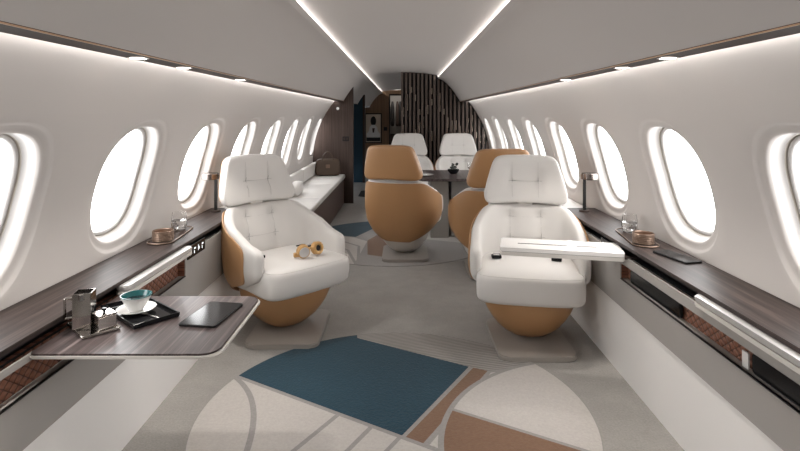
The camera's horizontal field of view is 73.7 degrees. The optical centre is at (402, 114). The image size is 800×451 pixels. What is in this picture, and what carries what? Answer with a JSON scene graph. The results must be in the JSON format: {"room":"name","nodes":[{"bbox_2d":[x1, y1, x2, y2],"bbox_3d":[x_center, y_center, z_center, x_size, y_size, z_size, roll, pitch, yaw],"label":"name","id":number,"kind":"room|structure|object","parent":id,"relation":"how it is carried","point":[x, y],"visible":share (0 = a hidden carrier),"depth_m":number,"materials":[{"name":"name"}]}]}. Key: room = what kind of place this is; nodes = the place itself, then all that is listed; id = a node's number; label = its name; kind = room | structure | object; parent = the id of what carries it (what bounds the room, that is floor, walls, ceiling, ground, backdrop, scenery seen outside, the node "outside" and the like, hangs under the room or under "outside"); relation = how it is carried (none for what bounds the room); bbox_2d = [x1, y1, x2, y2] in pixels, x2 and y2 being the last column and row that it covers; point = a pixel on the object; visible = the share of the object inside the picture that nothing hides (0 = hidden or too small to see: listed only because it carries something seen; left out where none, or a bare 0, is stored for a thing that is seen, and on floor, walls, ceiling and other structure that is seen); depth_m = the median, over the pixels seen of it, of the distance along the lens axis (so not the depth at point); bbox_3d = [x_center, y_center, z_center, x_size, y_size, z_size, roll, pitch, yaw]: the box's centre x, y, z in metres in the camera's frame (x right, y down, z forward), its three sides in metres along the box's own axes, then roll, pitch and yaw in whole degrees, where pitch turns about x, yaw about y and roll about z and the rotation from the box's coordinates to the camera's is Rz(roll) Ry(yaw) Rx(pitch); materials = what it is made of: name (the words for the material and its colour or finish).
{"room":"aircraft cabin","nodes":[
{"label":"aircraft cabin","id":0,"kind":"room"},
{"bbox_2d":[0,32,334,310],"bbox_3d":[-1.209,0.480,6.500,0.369,1.399,15.800,0,0,0],"label":"wall","id":1,"kind":"structure","parent":0,"point":[75,105],"depth_m":2.16,"materials":[{"name":"grey plastic"}]},
{"bbox_2d":[0,134,35,270],"bbox_3d":[-1.351,0.326,1.660,0.213,0.545,0.496,0,0,0],"label":"window","id":2,"kind":"structure","parent":1,"relation":"in","point":[17,151],"depth_m":1.87,"materials":[{"name":"grey"}]},
{"bbox_2d":[91,127,156,240],"bbox_3d":[-1.351,0.326,2.570,0.213,0.545,0.496,0,0,0],"label":"window","id":3,"kind":"structure","parent":1,"relation":"in","point":[121,183],"depth_m":2.66,"materials":[{"name":"grey glass"}]},
{"bbox_2d":[127,57,148,59],"bbox_3d":[-0.946,-0.201,1.905,0.072,0.003,0.072,0,0,0],"label":"recessed light","id":4,"kind":"object","parent":1,"relation":"attached to","point":[137,58],"visible":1,"depth_m":1.90,"materials":[{"name":"silver metal"}]},
{"bbox_2d":[0,21,368,106],"bbox_3d":[-0.944,-0.210,6.500,0.097,0.015,15.800,0,0,0],"label":"trim","id":5,"kind":"structure","parent":1,"relation":"attached to","point":[5,27],"depth_m":1.69,"materials":[{"name":"brown metal"}]},
{"bbox_2d":[178,124,217,206],"bbox_3d":[-1.351,0.326,3.480,0.213,0.545,0.496,0,0,0],"label":"window","id":6,"kind":"structure","parent":1,"relation":"in","point":[197,160],"depth_m":3.61,"materials":[{"name":"grey glass"}]},
{"bbox_2d":[231,122,254,155],"bbox_3d":[-1.351,0.326,4.390,0.213,0.545,0.496,0,0,0],"label":"window","id":7,"kind":"structure","parent":1,"relation":"in","point":[241,147],"depth_m":4.58,"materials":[{"name":"grey glass"}]},
{"bbox_2d":[261,121,279,153],"bbox_3d":[-1.351,0.326,5.300,0.213,0.545,0.496,0,0,0],"label":"window","id":8,"kind":"structure","parent":1,"relation":"in","point":[268,145],"depth_m":5.51,"materials":[{"name":"grey glass"}]},
{"bbox_2d":[281,120,296,163],"bbox_3d":[-1.351,0.326,6.210,0.213,0.545,0.496,0,0,0],"label":"window","id":9,"kind":"structure","parent":1,"relation":"in","point":[287,143],"depth_m":6.42,"materials":[{"name":"grey glass"}]},
{"bbox_2d":[297,119,310,158],"bbox_3d":[-1.351,0.326,7.120,0.213,0.545,0.496,0,0,0],"label":"window","id":10,"kind":"structure","parent":1,"relation":"in","point":[304,133],"depth_m":7.33,"materials":[{"name":"grey glass"}]},
{"bbox_2d":[310,119,320,153],"bbox_3d":[-1.351,0.326,8.030,0.213,0.545,0.496,0,0,0],"label":"window","id":11,"kind":"structure","parent":1,"relation":"in","point":[319,121],"depth_m":8.25,"materials":[{"name":"grey glass"}]},
{"bbox_2d":[313,87,353,202],"bbox_3d":[-1.061,0.464,8.130,0.613,1.772,0.060,0,0,0],"label":"wall","id":12,"kind":"structure","parent":0,"point":[336,124],"depth_m":8.10,"materials":[{"name":"brown wood"}]},
{"bbox_2d":[0,0,381,106],"bbox_3d":[-0.724,-0.413,6.500,0.352,0.406,15.800,0,0,0],"label":"ceiling","id":13,"kind":"structure","parent":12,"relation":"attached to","point":[277,42],"depth_m":2.35,"materials":[{"name":"white plastic"}]},
{"bbox_2d":[354,95,364,182],"bbox_3d":[-1.061,0.479,10.630,0.613,1.741,0.120,0,0,0],"label":"wall","id":14,"kind":"structure","parent":0,"point":[359,109],"depth_m":10.60,"materials":[{"name":"blue paint"}]},
{"bbox_2d":[365,90,400,159],"bbox_3d":[0.000,0.340,14.430,2.736,2.020,0.060,0,0,0],"label":"wall","id":15,"kind":"structure","parent":0,"point":[380,104],"depth_m":14.40,"materials":[{"name":"brown wood"}]},
{"bbox_2d":[365,113,381,142],"bbox_3d":[-0.800,0.370,14.385,0.450,0.800,0.030,0,0,0],"label":"framed picture","id":16,"kind":"object","parent":15,"relation":"attached to","point":[373,121],"visible":0.98,"depth_m":14.38,"materials":[{"name":"black"}]},
{"bbox_2d":[382,91,400,133],"bbox_3d":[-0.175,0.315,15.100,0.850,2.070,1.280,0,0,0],"label":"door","id":17,"kind":"structure","parent":15,"relation":"in","point":[394,129],"depth_m":15.70,"materials":[{"name":"grey"}]},
{"bbox_2d":[390,101,394,125],"bbox_3d":[-0.300,-0.020,15.300,0.125,0.720,0.200,0,0,0],"label":"coat","id":18,"kind":"object","parent":17,"relation":"hanging from","point":[392,118],"visible":1,"depth_m":15.21,"materials":[{"name":"black fabric"}]},
{"bbox_2d":[395,101,398,125],"bbox_3d":[-0.160,-0.020,15.300,0.125,0.720,0.200,0,0,0],"label":"coat","id":19,"kind":"object","parent":17,"relation":"hanging from","point":[397,103],"visible":0.99,"depth_m":15.21,"materials":[{"name":"fabric"}]},
{"bbox_2d":[399,101,400,125],"bbox_3d":[-0.080,-0.020,15.300,0.125,0.720,0.200,0,0,0],"label":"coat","id":20,"kind":"object","parent":17,"relation":"hanging from","point":[399,101],"visible":0.62,"depth_m":15.21,"materials":[{"name":"black fabric"}]},
{"bbox_2d":[389,94,400,144],"bbox_3d":[-0.182,0.400,14.425,0.385,1.900,0.090,0,0,0],"label":"door frame","id":21,"kind":"structure","parent":15,"relation":"in","point":[389,94],"depth_m":14.38,"materials":[{"name":"black wood"}]},
{"bbox_2d":[122,177,683,450],"bbox_3d":[0.000,1.375,7.250,2.600,0.050,17.300,0,0,0],"label":"floor","id":22,"kind":"structure","parent":0,"point":[438,299],"depth_m":3.16,"materials":[{"name":"grey carpet"}]},
{"bbox_2d":[0,205,240,450],"bbox_3d":[-1.243,1.008,1.585,0.249,0.684,5.930,0,0,0],"label":"console","id":23,"kind":"object","parent":22,"relation":"on","point":[46,404],"visible":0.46,"depth_m":1.99,"materials":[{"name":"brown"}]},
{"bbox_2d":[30,296,259,358],"bbox_3d":[-0.843,0.739,1.860,0.576,0.038,0.518,0,0,0],"label":"side table","id":24,"kind":"object","parent":23,"relation":"attached to","point":[165,339],"visible":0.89,"depth_m":1.70,"materials":[{"name":"brown wood"}]},
{"bbox_2d":[66,322,120,339],"bbox_3d":[-1.045,0.714,1.800,0.168,0.010,0.120,0,0,43],"label":"steel tray","id":25,"kind":"object","parent":24,"relation":"on","point":[83,334],"visible":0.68,"depth_m":1.75,"materials":[{"name":"grey metal"}]},
{"bbox_2d":[63,288,95,330],"bbox_3d":[-1.085,0.654,1.778,0.090,0.120,0.072,0,0,-14],"label":"coffee pot","id":26,"kind":"object","parent":25,"relation":"on","point":[83,300],"visible":0.96,"depth_m":1.77,"materials":[{"name":"silver metal"}]},
{"bbox_2d":[92,307,116,331],"bbox_3d":[-1.000,0.680,1.785,0.060,0.067,0.060,0,0,40],"label":"box","id":27,"kind":"object","parent":25,"relation":"on","point":[106,318],"visible":1,"depth_m":1.77,"materials":[{"name":"silver metal"}]},
{"bbox_2d":[101,297,179,328],"bbox_3d":[-0.955,0.712,1.935,0.284,0.015,0.160,0,0,41],"label":"tray","id":28,"kind":"object","parent":24,"relation":"on","point":[164,312],"visible":0.51,"depth_m":1.89,"materials":[{"name":"black plastic"}]},
{"bbox_2d":[116,301,155,314],"bbox_3d":[-0.965,0.706,1.930,0.132,0.017,0.132,0,0,0],"label":"saucer","id":29,"kind":"object","parent":28,"relation":"on","point":[150,305],"visible":0.7,"depth_m":1.93,"materials":[{"name":"white ceramic"}]},
{"bbox_2d":[120,290,151,312],"bbox_3d":[-0.965,0.680,1.930,0.106,0.058,0.106,0,0,0],"label":"coffee cup","id":30,"kind":"object","parent":29,"relation":"on","point":[135,300],"visible":1,"depth_m":1.91,"materials":[{"name":"white ceramic"}]},
{"bbox_2d":[179,301,242,327],"bbox_3d":[-0.685,0.716,1.915,0.135,0.007,0.225,0,0,8],"label":"tablet","id":31,"kind":"object","parent":24,"relation":"on","point":[212,314],"visible":1,"depth_m":1.90,"materials":[{"name":"black glass"}]},
{"bbox_2d":[116,246,191,295],"bbox_3d":[-1.120,0.703,2.447,0.060,0.039,0.655,0,0,0],"label":"rail","id":32,"kind":"object","parent":23,"relation":"attached to","point":[140,280],"visible":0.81,"depth_m":2.35,"materials":[{"name":"white"}]},
{"bbox_2d":[147,226,192,245],"bbox_3d":[-1.272,0.661,2.930,0.134,0.009,0.444,0,0,-5],"label":"serving tray","id":33,"kind":"object","parent":23,"relation":"on","point":[177,234],"visible":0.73,"depth_m":2.89,"materials":[{"name":"brown metal"}]},
{"bbox_2d":[152,228,173,242],"bbox_3d":[-1.260,0.634,2.800,0.108,0.054,0.108,0,0,0],"label":"copper bowl","id":34,"kind":"object","parent":33,"relation":"on","point":[160,235],"visible":1,"depth_m":2.76,"materials":[{"name":"brown metal"}]},
{"bbox_2d":[171,211,186,230],"bbox_3d":[-1.285,0.611,3.060,0.086,0.100,0.086,0,0,0],"label":"tumbler","id":35,"kind":"object","parent":33,"relation":"on","point":[179,218],"visible":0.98,"depth_m":3.03,"materials":[{"name":"clear glass"}]},
{"bbox_2d":[202,172,220,211],"bbox_3d":[-1.314,0.534,3.660,0.126,0.264,0.112,0,0,0],"label":"table lamp","id":36,"kind":"object","parent":23,"relation":"on","point":[214,176],"visible":1,"depth_m":3.64,"materials":[{"name":"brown metal"}]},
{"bbox_2d":[219,154,348,349],"bbox_3d":[-0.775,0.813,3.429,0.875,1.072,0.726,0,0,43],"label":"seat","id":37,"kind":"object","parent":22,"relation":"on","point":[262,229],"visible":0.98,"depth_m":3.34,"materials":[{"name":"white leather"}]},
{"bbox_2d":[243,244,348,300],"bbox_3d":[-0.711,0.979,3.369,0.568,0.198,0.606,0,0,43],"label":"seat cushion","id":38,"kind":"object","parent":37,"relation":"on","point":[282,276],"depth_m":3.18,"materials":[{"name":"white leather"}]},
{"bbox_2d":[296,241,323,257],"bbox_3d":[-0.590,0.838,3.318,0.097,0.084,0.193,0,0,37],"label":"headphones","id":39,"kind":"object","parent":37,"relation":"on","point":[303,251],"visible":1,"depth_m":3.27,"materials":[{"name":"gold metal"}]},
{"bbox_2d":[296,244,309,257],"bbox_3d":[-0.611,0.838,3.266,0.084,0.083,0.070,0,0,0],"label":"ear cup","id":40,"kind":"object","parent":39,"relation":"on","point":[303,251],"depth_m":3.25,"materials":[{"name":"gold"}]},
{"bbox_2d":[311,241,323,253],"bbox_3d":[-0.539,0.838,3.349,0.053,0.084,0.080,0,0,42],"label":"ear cup","id":41,"kind":"object","parent":39,"relation":"on","point":[317,247],"depth_m":3.33,"materials":[{"name":"gold"}]},
{"bbox_2d":[289,162,344,224],"bbox_3d":[-1.115,1.032,6.380,0.480,0.635,3.400,0,0,0],"label":"sofa","id":42,"kind":"object","parent":22,"relation":"on","point":[323,195],"visible":0.38,"depth_m":6.68,"materials":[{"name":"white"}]},
{"bbox_2d":[290,170,302,182],"bbox_3d":[-1.325,0.805,6.380,0.060,0.180,1.125,0,0,0],"label":"cushion","id":43,"kind":"object","parent":42,"relation":"on","point":[298,175],"depth_m":6.57,"materials":[{"name":"grey leather"}]},
{"bbox_2d":[293,181,303,195],"bbox_3d":[-1.200,0.831,6.000,0.120,0.150,0.380,0,0,0],"label":"throw pillow","id":44,"kind":"object","parent":42,"relation":"on","point":[298,185],"visible":0.76,"depth_m":5.89,"materials":[{"name":"white fabric"}]},
{"bbox_2d":[289,198,321,211],"bbox_3d":[-1.110,0.934,5.247,0.470,0.059,1.127,0,0,0],"label":"seat cushion","id":45,"kind":"object","parent":42,"relation":"on","point":[313,204],"depth_m":5.54,"materials":[{"name":"grey leather"}]},
{"bbox_2d":[300,162,315,181],"bbox_3d":[-1.325,0.805,7.513,0.060,0.180,1.125,0,0,0],"label":"cushion","id":46,"kind":"object","parent":42,"relation":"on","point":[309,174],"depth_m":7.39,"materials":[{"name":"grey leather"}]},
{"bbox_2d":[292,184,335,201],"bbox_3d":[-1.110,0.934,6.380,0.470,0.059,1.127,0,0,0],"label":"seat cushion","id":47,"kind":"object","parent":42,"relation":"on","point":[323,191],"depth_m":6.35,"materials":[{"name":"grey leather"}]},
{"bbox_2d":[303,174,344,186],"bbox_3d":[-1.110,0.934,7.513,0.470,0.059,1.127,0,0,0],"label":"seat cushion","id":48,"kind":"object","parent":42,"relation":"on","point":[337,180],"depth_m":7.42,"materials":[{"name":"grey leather"}]},
{"bbox_2d":[315,151,339,175],"bbox_3d":[-1.110,0.725,7.878,0.369,0.355,0.159,0,0,-8],"label":"handbag","id":49,"kind":"object","parent":42,"relation":"on","point":[329,166],"visible":1,"depth_m":7.82,"materials":[{"name":"brown leather"}]},
{"bbox_2d":[358,190,364,196],"bbox_3d":[-0.385,1.348,9.100,0.710,0.004,0.840,0,0,0],"label":"inlay","id":50,"kind":"object","parent":22,"relation":"on","point":[362,193],"visible":0.14,"depth_m":8.97,"materials":[{"name":"grey"}]},
{"bbox_2d":[390,134,394,144],"bbox_3d":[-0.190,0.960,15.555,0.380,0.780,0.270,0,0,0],"label":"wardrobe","id":51,"kind":"object","parent":22,"relation":"on","point":[391,135],"visible":0.12,"depth_m":15.42,"materials":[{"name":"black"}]},
{"bbox_2d":[184,332,603,450],"bbox_3d":[-0.035,1.347,2.410,1.770,0.004,1.770,0,0,0],"label":"rug","id":52,"kind":"object","parent":22,"relation":"on","point":[389,391],"visible":0.95,"depth_m":2.47,"materials":[{"name":"carpet"}]},
{"bbox_2d":[331,221,467,266],"bbox_3d":[-0.021,1.347,5.750,1.881,0.004,2.040,0,0,0],"label":"inlay","id":53,"kind":"object","parent":22,"relation":"on","point":[363,246],"visible":0.36,"depth_m":5.36,"materials":[{"name":"beige carpet"}]},
{"bbox_2d":[364,145,442,261],"bbox_3d":[-0.006,0.812,5.123,0.727,1.074,0.818,0,0,19],"label":"seat","id":54,"kind":"object","parent":53,"relation":"on","point":[402,210],"visible":1,"depth_m":4.86,"materials":[{"name":"brown leather"}]},
{"bbox_2d":[418,170,469,237],"bbox_3d":[0.530,1.016,6.100,1.180,0.667,0.900,0,0,0],"label":"dining table","id":55,"kind":"object","parent":53,"relation":"on","point":[448,185],"visible":0.27,"depth_m":5.82,"materials":[{"name":"brown wood"}]},
{"bbox_2d":[448,163,458,173],"bbox_3d":[0.580,0.618,6.150,0.135,0.128,0.135,0,0,0],"label":"flower bowl","id":56,"kind":"object","parent":55,"relation":"on","point":[453,170],"visible":1,"depth_m":6.11,"materials":[{"name":"black ceramic"}]},
{"bbox_2d":[391,133,433,183],"bbox_3d":[0.080,0.813,7.496,0.726,1.072,0.812,0,0,0],"label":"seat","id":57,"kind":"object","parent":22,"relation":"on","point":[416,141],"visible":0.32,"depth_m":7.74,"materials":[{"name":"white leather"}]},
{"bbox_2d":[434,133,476,169],"bbox_3d":[0.800,0.813,7.496,0.726,1.072,0.812,0,0,0],"label":"seat","id":58,"kind":"object","parent":22,"relation":"on","point":[460,148],"visible":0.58,"depth_m":7.73,"materials":[{"name":"white leather"}]},
{"bbox_2d":[448,148,529,280],"bbox_3d":[0.770,0.812,4.630,0.727,1.074,0.818,0,0,-6],"label":"seat","id":59,"kind":"object","parent":22,"relation":"on","point":[463,207],"visible":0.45,"depth_m":4.34,"materials":[{"name":"orange leather"}]},
{"bbox_2d":[468,155,590,362],"bbox_3d":[0.770,0.813,3.297,0.725,1.072,0.847,0,0,10],"label":"seat","id":60,"kind":"object","parent":22,"relation":"on","point":[528,299],"visible":0.95,"depth_m":3.16,"materials":[{"name":"white leather"}]},
{"bbox_2d":[476,253,585,307],"bbox_3d":[0.752,0.979,3.197,0.606,0.198,0.568,0,0,10],"label":"seat cushion","id":61,"kind":"object","parent":60,"relation":"on","point":[506,281],"depth_m":2.96,"materials":[{"name":"white leather"}]},
{"bbox_2d":[563,198,799,450],"bbox_3d":[1.243,1.008,3.500,0.249,0.684,9.760,0,0,0],"label":"console","id":62,"kind":"object","parent":22,"relation":"on","point":[688,370],"visible":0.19,"depth_m":2.13,"materials":[{"name":"white plastic"}]},
{"bbox_2d":[500,238,638,261],"bbox_3d":[0.860,0.709,2.806,0.680,0.042,0.225,0,0,13],"label":"folding table","id":63,"kind":"object","parent":62,"relation":"attached to","point":[582,250],"visible":0.94,"depth_m":2.74,"materials":[{"name":"white"}]},
{"bbox_2d":[579,172,597,211],"bbox_3d":[1.274,0.534,3.660,0.126,0.264,0.112,0,0,0],"label":"table lamp","id":64,"kind":"object","parent":62,"relation":"on","point":[585,176],"visible":1,"depth_m":3.65,"materials":[{"name":"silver metal"}]},
{"bbox_2d":[615,228,659,247],"bbox_3d":[1.255,0.661,2.870,0.134,0.009,0.444,0,0,8],"label":"serving tray","id":65,"kind":"object","parent":62,"relation":"on","point":[628,236],"visible":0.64,"depth_m":2.80,"materials":[{"name":"brown metal"}]},
{"bbox_2d":[621,213,637,232],"bbox_3d":[1.275,0.611,3.000,0.086,0.100,0.086,0,0,0],"label":"tumbler","id":66,"kind":"object","parent":65,"relation":"on","point":[629,223],"visible":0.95,"depth_m":2.97,"materials":[{"name":"clear glass"}]},
{"bbox_2d":[632,230,654,244],"bbox_3d":[1.235,0.634,2.740,0.108,0.054,0.108,0,0,0],"label":"copper bowl","id":67,"kind":"object","parent":65,"relation":"on","point":[639,237],"visible":1,"depth_m":2.70,"materials":[{"name":"brown metal"}]},
{"bbox_2d":[630,270,682,317],"bbox_3d":[1.148,0.810,2.440,0.012,0.067,0.480,0,0,0],"label":"compartment","id":68,"kind":"object","parent":62,"relation":"in","point":[659,296],"visible":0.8,"depth_m":2.39,"materials":[{"name":"black"}]},
{"bbox_2d":[653,250,701,263],"bbox_3d":[1.272,0.661,2.480,0.090,0.009,0.215,0,0,-14],"label":"smartphone","id":69,"kind":"object","parent":62,"relation":"on","point":[681,258],"visible":1,"depth_m":2.46,"materials":[{"name":"black"}]},
{"bbox_2d":[742,350,749,369],"bbox_3d":[1.141,0.816,1.775,0.006,0.054,0.032,0,0,0],"label":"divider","id":70,"kind":"object","parent":62,"relation":"in","point":[745,355],"visible":1,"depth_m":1.77,"materials":[{"name":"white"}]},
{"bbox_2d":[695,294,799,374],"bbox_3d":[1.125,0.703,1.390,0.050,0.039,1.280,0,0,0],"label":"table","id":71,"kind":"object","parent":62,"relation":"attached to","point":[790,358],"visible":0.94,"depth_m":1.69,"materials":[{"name":"white"}]},
{"bbox_2d":[752,354,799,406],"bbox_3d":[1.148,0.810,1.423,0.012,0.067,0.645,0,0,0],"label":"compartment","id":72,"kind":"object","parent":62,"relation":"in","point":[780,382],"visible":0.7,"depth_m":1.63,"materials":[{"name":"black"}]},
{"bbox_2d":[296,0,509,91],"bbox_3d":[0.000,-0.642,6.500,1.200,0.055,15.800,0,0,0],"label":"ceiling","id":73,"kind":"structure","parent":0,"point":[385,39],"depth_m":4.10,"materials":[{"name":"grey fabric"}]},
{"bbox_2d":[401,72,488,166],"bbox_3d":[0.669,0.342,8.429,1.398,2.017,0.082,0,0,0],"label":"wall","id":74,"kind":"structure","parent":0,"point":[430,108],"depth_m":8.42,"materials":[{"name":"black wood"}]},
{"bbox_2d":[460,22,799,101],"bbox_3d":[0.944,-0.210,6.500,0.097,0.015,15.800,0,0,0],"label":"trim","id":75,"kind":"structure","parent":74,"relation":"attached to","point":[791,29],"depth_m":1.72,"materials":[{"name":"brown metal"}]},
{"bbox_2d":[438,0,799,100],"bbox_3d":[0.724,-0.413,6.500,0.352,0.406,15.800,0,0,0],"label":"ceiling","id":76,"kind":"structure","parent":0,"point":[528,42],"depth_m":2.33,"materials":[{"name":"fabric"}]},
{"bbox_2d":[466,33,799,307],"bbox_3d":[1.209,0.480,6.500,0.369,1.399,15.800,0,0,0],"label":"wall","id":77,"kind":"structure","parent":0,"point":[730,105],"depth_m":2.19,"materials":[{"name":"grey plastic"}]},
{"bbox_2d":[485,119,495,148],"bbox_3d":[1.351,0.326,8.030,0.213,0.545,0.496,0,0,0],"label":"window","id":78,"kind":"structure","parent":77,"relation":"in","point":[486,121],"depth_m":8.26,"materials":[{"name":"grey glass"}]},
{"bbox_2d":[495,119,507,148],"bbox_3d":[1.351,0.326,7.120,0.213,0.545,0.496,0,0,0],"label":"window","id":79,"kind":"structure","parent":77,"relation":"in","point":[501,133],"depth_m":7.34,"materials":[{"name":"grey glass"}]},
{"bbox_2d":[509,120,522,148],"bbox_3d":[1.351,0.326,6.210,0.213,0.545,0.496,0,0,0],"label":"window","id":80,"kind":"structure","parent":77,"relation":"in","point":[518,143],"depth_m":6.43,"materials":[{"name":"grey glass"}]},
{"bbox_2d":[526,121,544,154],"bbox_3d":[1.351,0.326,5.300,0.213,0.545,0.496,0,0,0],"label":"window","id":81,"kind":"structure","parent":77,"relation":"in","point":[537,145],"depth_m":5.51,"materials":[{"name":"grey glass"}]},
{"bbox_2d":[551,122,577,187],"bbox_3d":[1.351,0.326,4.390,0.213,0.545,0.496,0,0,0],"label":"window","id":82,"kind":"structure","parent":77,"relation":"in","point":[564,147],"depth_m":4.56,"materials":[{"name":"grey glass"}]},
{"bbox_2d":[588,124,627,206],"bbox_3d":[1.351,0.326,3.480,0.213,0.545,0.496,0,0,0],"label":"window","id":83,"kind":"structure","parent":77,"relation":"in","point":[608,160],"depth_m":3.62,"materials":[{"name":"grey glass"}]},
{"bbox_2d":[657,57,678,59],"bbox_3d":[0.946,-0.201,1.905,0.072,0.003,0.072,0,0,0],"label":"recessed light","id":84,"kind":"object","parent":77,"relation":"attached to","point":[662,58],"visible":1,"depth_m":1.90,"materials":[{"name":"silver metal"}]},
{"bbox_2d":[649,127,714,240],"bbox_3d":[1.351,0.326,2.570,0.213,0.545,0.496,0,0,0],"label":"window","id":85,"kind":"structure","parent":77,"relation":"in","point":[684,183],"depth_m":2.66,"materials":[{"name":"grey glass"}]},
{"bbox_2d":[770,134,799,261],"bbox_3d":[1.351,0.326,1.660,0.213,0.545,0.496,0,0,0],"label":"window","id":86,"kind":"structure","parent":77,"relation":"in","point":[785,150],"depth_m":1.88,"materials":[{"name":"grey"}]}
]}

